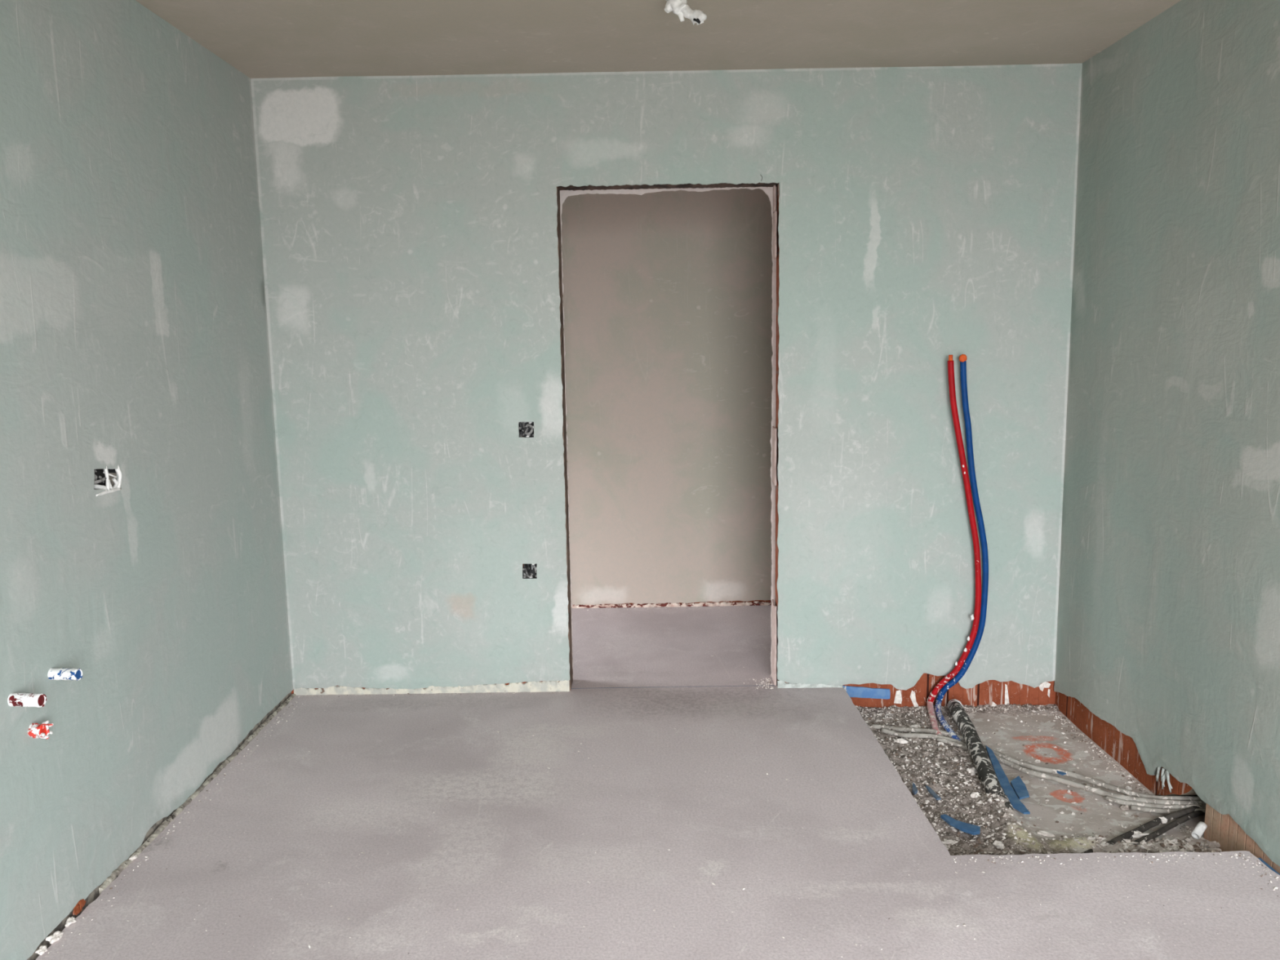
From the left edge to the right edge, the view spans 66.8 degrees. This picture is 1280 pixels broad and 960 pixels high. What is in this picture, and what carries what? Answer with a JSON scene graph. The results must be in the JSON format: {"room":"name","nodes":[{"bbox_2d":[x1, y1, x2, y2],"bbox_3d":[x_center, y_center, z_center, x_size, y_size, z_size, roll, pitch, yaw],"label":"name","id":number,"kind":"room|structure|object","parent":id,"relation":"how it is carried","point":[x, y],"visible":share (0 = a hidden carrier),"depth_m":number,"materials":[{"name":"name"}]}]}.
{"room":"building under construction","nodes":[
{"label":"building under construction","id":0,"kind":"room"},
{"bbox_2d":[0,0,293,959],"bbox_3d":[-1.627,0.116,1.545,0.150,2.820,5.218,-1,8,0],"label":"wall","id":1,"kind":"structure","parent":0,"point":[134,334],"depth_m":2.90,"materials":[{"name":"green paint"}]},
{"bbox_2d":[7,692,46,707],"bbox_3d":[-1.514,0.541,2.387,0.090,0.038,0.038,0,8,7],"label":"pipe stub","id":2,"kind":"object","parent":1,"relation":"attached to","point":[15,700],"visible":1,"depth_m":2.37,"materials":[{"name":"white plastic"}]},
{"bbox_2d":[27,720,53,739],"bbox_3d":[-1.532,0.636,2.466,0.058,0.047,0.051,-1,8,0],"label":"pipe stub","id":3,"kind":"object","parent":1,"relation":"attached to","point":[36,731],"visible":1,"depth_m":2.45,"materials":[{"name":"paint"}]},
{"bbox_2d":[47,667,82,680],"bbox_3d":[-1.514,0.509,2.544,0.090,0.035,0.034,0,8,7],"label":"pipe stub","id":4,"kind":"object","parent":1,"relation":"attached to","point":[62,673],"visible":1,"depth_m":2.53,"materials":[{"name":"white plastic"}]},
{"bbox_2d":[93,464,122,496],"bbox_3d":[-1.577,0.001,2.834,0.052,0.083,0.151,-1,8,0],"label":"box","id":5,"kind":"object","parent":1,"relation":"attached to","point":[101,476],"visible":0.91,"depth_m":2.86,"materials":[{"name":"paint"}]},
{"bbox_2d":[35,605,1279,959],"bbox_3d":[-0.165,1.256,2.378,3.945,0.121,6.557,-1,8,0],"label":"floor","id":6,"kind":"structure","parent":0,"point":[520,821],"depth_m":2.91,"materials":[{"name":"grey concrete"}]},
{"bbox_2d":[35,945,47,955],"bbox_3d":[-1.525,1.199,2.475,0.022,0.017,0.036,-1,8,0],"label":"chunk","id":7,"kind":"object","parent":6,"relation":"on","point":[42,948],"visible":1,"depth_m":2.47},
{"bbox_2d":[45,930,63,943],"bbox_3d":[-1.526,1.191,2.527,0.032,0.024,0.052,-1,8,0],"label":"chunk","id":8,"kind":"object","parent":6,"relation":"on","point":[56,935],"visible":1,"depth_m":2.52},
{"bbox_2d":[65,916,76,927],"bbox_3d":[-1.524,1.182,2.595,0.026,0.017,0.038,-1,8,0],"label":"chunk","id":9,"kind":"object","parent":6,"relation":"on","point":[69,921],"visible":1,"depth_m":2.59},
{"bbox_2d":[128,854,137,860],"bbox_3d":[-1.525,1.137,2.920,0.020,0.015,0.030,-1,8,0],"label":"chunk","id":10,"kind":"object","parent":6,"relation":"on","point":[134,856],"visible":1,"depth_m":2.91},
{"bbox_2d":[98,693,296,894],"bbox_3d":[-1.526,1.058,3.520,0.018,0.030,1.546,-1,8,0],"label":"strip","id":11,"kind":"object","parent":6,"relation":"on","point":[123,865],"visible":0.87,"depth_m":3.26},
{"bbox_2d":[44,605,1279,958],"bbox_3d":[0.099,0.963,3.992,3.402,0.008,3.318,-1,8,0],"label":"crumbs","id":12,"kind":"object","parent":6,"relation":"on","point":[769,682],"visible":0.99,"depth_m":2.84,"materials":[{"name":"concrete"}]},
{"bbox_2d":[571,684,777,688],"bbox_3d":[0.151,0.969,4.314,0.915,0.100,0.005,-1,8,0],"label":"strip","id":13,"kind":"object","parent":6,"relation":"in","point":[774,685],"visible":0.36,"depth_m":4.31,"materials":[{"name":"grey plastic"}]},
{"bbox_2d":[1257,857,1279,875],"bbox_3d":[1.808,1.197,2.515,0.008,0.096,0.656,-1,8,0],"label":"foam","id":14,"kind":"object","parent":6,"relation":"attached to","point":[1260,859],"visible":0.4,"depth_m":2.79,"materials":[{"name":"blue plastic"}]},
{"bbox_2d":[135,0,1181,78],"bbox_3d":[0.095,-1.352,1.377,3.657,0.122,5.306,-1,8,0],"label":"ceiling","id":15,"kind":"structure","parent":0,"point":[259,38],"depth_m":3.43,"materials":[{"name":"paint"}]},
{"bbox_2d":[664,0,706,25],"bbox_3d":[0.138,-1.475,3.021,0.148,0.130,0.070,4,10,32],"label":"outlet","id":16,"kind":"object","parent":15,"relation":"hanging from","point":[680,8],"visible":1,"depth_m":3.00,"materials":[{"name":"plastic"}]},
{"bbox_2d":[250,63,1082,707],"bbox_3d":[-0.399,-0.277,4.183,4.707,2.820,0.168,-1,8,0],"label":"wall","id":17,"kind":"structure","parent":0,"point":[411,226],"depth_m":4.07,"materials":[{"name":"paint"}]},
{"bbox_2d":[293,680,569,695],"bbox_3d":[-0.919,0.915,4.277,1.216,0.072,0.016,-1,8,0],"label":"strip","id":18,"kind":"object","parent":17,"relation":"attached to","point":[547,686],"visible":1,"depth_m":4.28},
{"bbox_2d":[518,422,533,437],"bbox_3d":[-0.482,-0.217,4.141,0.074,0.070,0.046,-1,8,0],"label":"box","id":19,"kind":"object","parent":17,"relation":"attached to","point":[526,429],"visible":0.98,"depth_m":4.13,"materials":[{"name":"grey metal"}]},
{"bbox_2d":[522,564,537,578],"bbox_3d":[-0.477,0.392,4.229,0.072,0.070,0.044,-1,8,0],"label":"box","id":20,"kind":"object","parent":17,"relation":"attached to","point":[529,571],"visible":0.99,"depth_m":4.22,"materials":[{"name":"grey metal"}]},
{"bbox_2d":[777,680,842,688],"bbox_3d":[0.749,0.900,4.269,0.286,0.049,0.012,-1,8,0],"label":"strip","id":21,"kind":"object","parent":17,"relation":"attached to","point":[780,684],"visible":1,"depth_m":4.27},
{"bbox_2d":[842,685,890,699],"bbox_3d":[1.000,0.938,4.283,0.209,0.064,0.009,-1,8,0],"label":"foam","id":22,"kind":"object","parent":17,"relation":"attached to","point":[853,691],"visible":0.95,"depth_m":4.28,"materials":[{"name":"blue plastic"}]},
{"bbox_2d":[926,355,981,736],"bbox_3d":[1.272,0.268,4.044,0.184,1.565,0.381,6,10,40],"label":"pipe","id":23,"kind":"object","parent":17,"relation":"attached to","point":[975,618],"visible":1,"depth_m":4.12,"materials":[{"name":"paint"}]},
{"bbox_2d":[934,354,988,741],"bbox_3d":[1.308,0.274,4.001,0.192,1.570,0.443,3,9,29],"label":"pipe","id":24,"kind":"object","parent":17,"relation":"attached to","point":[962,358],"visible":0.98,"depth_m":4.12,"materials":[{"name":"blue plastic"}]},
{"bbox_2d":[561,188,773,604],"bbox_3d":[-0.599,-0.499,5.497,4.300,2.700,0.103,-1,8,0],"label":"wall","id":25,"kind":"structure","parent":0,"point":[667,295],"depth_m":5.45,"materials":[{"name":"paint"}]},
{"bbox_2d":[571,600,771,608],"bbox_3d":[0.221,0.724,5.615,2.300,0.038,0.017,-1,8,0],"label":"strip","id":26,"kind":"object","parent":25,"relation":"attached to","point":[717,603],"visible":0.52,"depth_m":5.61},
{"bbox_2d":[857,703,1222,855],"bbox_3d":[1.420,1.114,3.567,1.148,0.123,1.512,-1,8,0],"label":"floor","id":27,"kind":"structure","parent":0,"point":[1050,814],"depth_m":3.53,"materials":[{"name":"grey concrete"}]},
{"bbox_2d":[893,738,907,743],"bbox_3d":[1.053,1.055,3.910,0.049,0.025,0.030,-3,8,-14],"label":"chunk","id":28,"kind":"object","parent":27,"relation":"on","point":[898,740],"visible":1,"depth_m":3.90,"materials":[{"name":"white stone"}]},
{"bbox_2d":[909,724,918,728],"bbox_3d":[1.150,1.036,4.066,0.056,0.019,0.021,-5,9,-26],"label":"chunk","id":29,"kind":"object","parent":27,"relation":"on","point":[915,726],"visible":0.76,"depth_m":4.06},
{"bbox_2d":[911,782,917,795],"bbox_3d":[0.985,1.104,3.474,0.018,0.011,0.084,1,8,16],"label":"scrap","id":30,"kind":"object","parent":27,"relation":"on","point":[914,790],"visible":1,"depth_m":3.45,"materials":[{"name":"blue plastic"}]},
{"bbox_2d":[925,785,941,799],"bbox_3d":[1.038,1.109,3.441,0.017,0.007,0.102,-2,8,-9],"label":"scrap","id":31,"kind":"object","parent":27,"relation":"on","point":[931,791],"visible":1,"depth_m":3.43,"materials":[{"name":"blue plastic"}]},
{"bbox_2d":[943,839,958,844],"bbox_3d":[0.999,1.170,3.132,0.056,0.015,0.015,0,8,10],"label":"chunk","id":32,"kind":"object","parent":27,"relation":"on","point":[947,842],"visible":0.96,"depth_m":3.13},
{"bbox_2d":[937,737,968,750],"bbox_3d":[1.274,1.059,3.858,0.024,0.018,0.196,-8,11,-42],"label":"cable conduit","id":33,"kind":"object","parent":27,"relation":"on","point":[940,740],"visible":0.59,"depth_m":3.88,"materials":[{"name":"grey plastic"}]},
{"bbox_2d":[940,813,980,835],"bbox_3d":[1.055,1.138,3.203,0.051,0.011,0.146,-9,11,-44],"label":"scrap","id":34,"kind":"object","parent":27,"relation":"on","point":[970,828],"visible":1,"depth_m":3.19,"materials":[{"name":"blue plastic"}]},
{"bbox_2d":[967,767,977,775],"bbox_3d":[1.246,1.091,3.631,0.040,0.032,0.038,-4,9,-21],"label":"chunk","id":35,"kind":"object","parent":27,"relation":"on","point":[972,771],"visible":0.95,"depth_m":3.62,"materials":[{"name":"white stone"}]},
{"bbox_2d":[969,791,979,797],"bbox_3d":[1.182,1.112,3.425,0.031,0.022,0.031,2,8,19],"label":"chunk","id":36,"kind":"object","parent":27,"relation":"on","point":[974,794],"visible":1,"depth_m":3.42,"materials":[{"name":"white stone"}]},
{"bbox_2d":[946,698,1013,810],"bbox_3d":[1.310,1.052,3.794,0.078,0.106,1.053,0,8,9],"label":"drain pipe","id":37,"kind":"object","parent":27,"relation":"on","point":[980,757],"visible":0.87,"depth_m":3.67,"materials":[{"name":"paint"}]},
{"bbox_2d":[992,840,1004,848],"bbox_3d":[1.141,1.159,3.080,0.035,0.024,0.030,5,10,37],"label":"chunk","id":38,"kind":"object","parent":27,"relation":"on","point":[997,844],"visible":1,"depth_m":3.07,"materials":[{"name":"white stone"}]},
{"bbox_2d":[986,745,1030,813],"bbox_3d":[1.322,1.087,3.550,0.050,0.010,0.550,0,8,6],"label":"scrap","id":39,"kind":"object","parent":27,"relation":"on","point":[1009,791],"visible":0.91,"depth_m":3.48,"materials":[{"name":"blue plastic"}]},
{"bbox_2d":[1010,775,1029,799],"bbox_3d":[1.362,1.103,3.477,0.046,0.009,0.178,0,8,9],"label":"scrap","id":40,"kind":"object","parent":27,"relation":"on","point":[1018,785],"visible":1,"depth_m":3.47,"materials":[{"name":"blue plastic"}]},
{"bbox_2d":[872,724,1201,799],"bbox_3d":[1.499,1.062,3.699,1.276,0.058,0.154,6,11,40],"label":"cable conduit","id":41,"kind":"object","parent":27,"relation":"on","point":[1042,769],"visible":0.85,"depth_m":3.59,"materials":[{"name":"grey plastic"}]},
{"bbox_2d":[1056,769,1066,775],"bbox_3d":[1.557,1.080,3.587,0.029,0.005,0.041,-4,9,-24],"label":"scrap","id":42,"kind":"object","parent":41,"relation":"on","point":[1061,773],"visible":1,"depth_m":3.58,"materials":[{"name":"blue plastic"}]},
{"bbox_2d":[855,703,1222,855],"bbox_3d":[1.366,1.085,3.583,0.937,0.073,1.446,-1,8,0],"label":"rubble","id":43,"kind":"object","parent":27,"relation":"on","point":[1099,837],"visible":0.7,"depth_m":3.46,"materials":[{"name":"gravel"}]},
{"bbox_2d":[1191,821,1207,839],"bbox_3d":[1.781,1.116,3.088,0.061,0.044,0.027,-7,10,-37],"label":"stub","id":44,"kind":"object","parent":43,"relation":"in","point":[1201,827],"visible":1,"depth_m":3.08,"materials":[{"name":"plastic"}]},
{"bbox_2d":[881,728,1205,804],"bbox_3d":[1.484,1.073,3.640,1.226,0.053,0.149,6,11,40],"label":"cable conduit","id":45,"kind":"object","parent":27,"relation":"on","point":[1068,782],"visible":0.79,"depth_m":3.53,"materials":[{"name":"grey plastic"}]},
{"bbox_2d":[1036,830,1054,836],"bbox_3d":[1.331,1.161,3.182,0.057,0.014,0.024,3,9,25],"label":"chunk","id":46,"kind":"object","parent":27,"relation":"on","point":[1040,833],"visible":1,"depth_m":3.18,"materials":[{"name":"white stone"}]},
{"bbox_2d":[1120,804,1129,810],"bbox_3d":[1.684,1.137,3.368,0.037,0.021,0.029,-1,8,0],"label":"chunk","id":47,"kind":"object","parent":27,"relation":"on","point":[1123,807],"visible":1,"depth_m":3.36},
{"bbox_2d":[1124,786,1132,790],"bbox_3d":[1.766,1.114,3.503,0.023,0.019,0.021,4,9,30],"label":"chunk","id":48,"kind":"object","parent":27,"relation":"on","point":[1128,788],"visible":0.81,"depth_m":3.50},
{"bbox_2d":[1081,805,1199,853],"bbox_3d":[1.679,1.138,3.187,0.707,0.042,0.058,-5,9,-26],"label":"cable conduit","id":49,"kind":"object","parent":27,"relation":"on","point":[1179,814],"visible":0.66,"depth_m":3.20,"materials":[{"name":"black plastic"}]},
{"bbox_2d":[1158,816,1167,823],"bbox_3d":[1.742,1.134,3.228,0.027,0.023,0.029,-1,8,0],"label":"chunk","id":50,"kind":"object","parent":49,"relation":"on","point":[1164,820],"visible":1,"depth_m":3.22,"materials":[{"name":"white stone"}]},
{"bbox_2d":[1132,831,1151,840],"bbox_3d":[1.629,1.157,3.148,0.060,0.029,0.040,2,9,22],"label":"chunk","id":51,"kind":"object","parent":27,"relation":"on","point":[1137,834],"visible":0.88,"depth_m":3.14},
{"bbox_2d":[1105,795,1205,808],"bbox_3d":[1.804,1.113,3.333,0.369,0.042,0.043,2,9,20],"label":"cable conduit","id":52,"kind":"object","parent":27,"relation":"on","point":[1109,798],"visible":0.79,"depth_m":3.34,"materials":[{"name":"grey plastic"}]},
{"bbox_2d":[1130,804,1205,813],"bbox_3d":[1.830,1.122,3.294,0.293,0.037,0.034,1,8,13],"label":"cable conduit","id":53,"kind":"object","parent":27,"relation":"on","point":[1132,807],"visible":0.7,"depth_m":3.31,"materials":[{"name":"grey plastic"}]},
{"bbox_2d":[1132,810,1204,844],"bbox_3d":[1.778,1.136,3.206,0.482,0.032,0.037,-5,9,-27],"label":"cable conduit","id":54,"kind":"object","parent":27,"relation":"on","point":[1187,817],"visible":0.73,"depth_m":3.19,"materials":[{"name":"black plastic"}]},
{"bbox_2d":[1168,841,1177,847],"bbox_3d":[1.693,1.161,3.080,0.028,0.020,0.022,6,11,42],"label":"chunk","id":55,"kind":"object","parent":27,"relation":"on","point":[1169,842],"visible":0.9,"depth_m":3.08,"materials":[{"name":"grey stone"}]},
{"bbox_2d":[1182,844,1193,850],"bbox_3d":[1.731,1.160,3.061,0.029,0.022,0.022,3,9,28],"label":"chunk","id":56,"kind":"object","parent":27,"relation":"on","point":[1187,846],"visible":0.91,"depth_m":3.06,"materials":[{"name":"grey stone"}]},
{"bbox_2d":[1204,840,1220,848],"bbox_3d":[1.821,1.157,3.076,0.050,0.029,0.040,6,11,42],"label":"chunk","id":57,"kind":"object","parent":27,"relation":"on","point":[1214,844],"visible":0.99,"depth_m":3.07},
{"bbox_2d":[1053,0,1279,874],"bbox_3d":[1.874,0.061,1.527,0.167,2.820,5.218,-1,8,0],"label":"wall","id":58,"kind":"structure","parent":0,"point":[1167,658],"depth_m":3.23,"materials":[{"name":"paint"}]}
]}

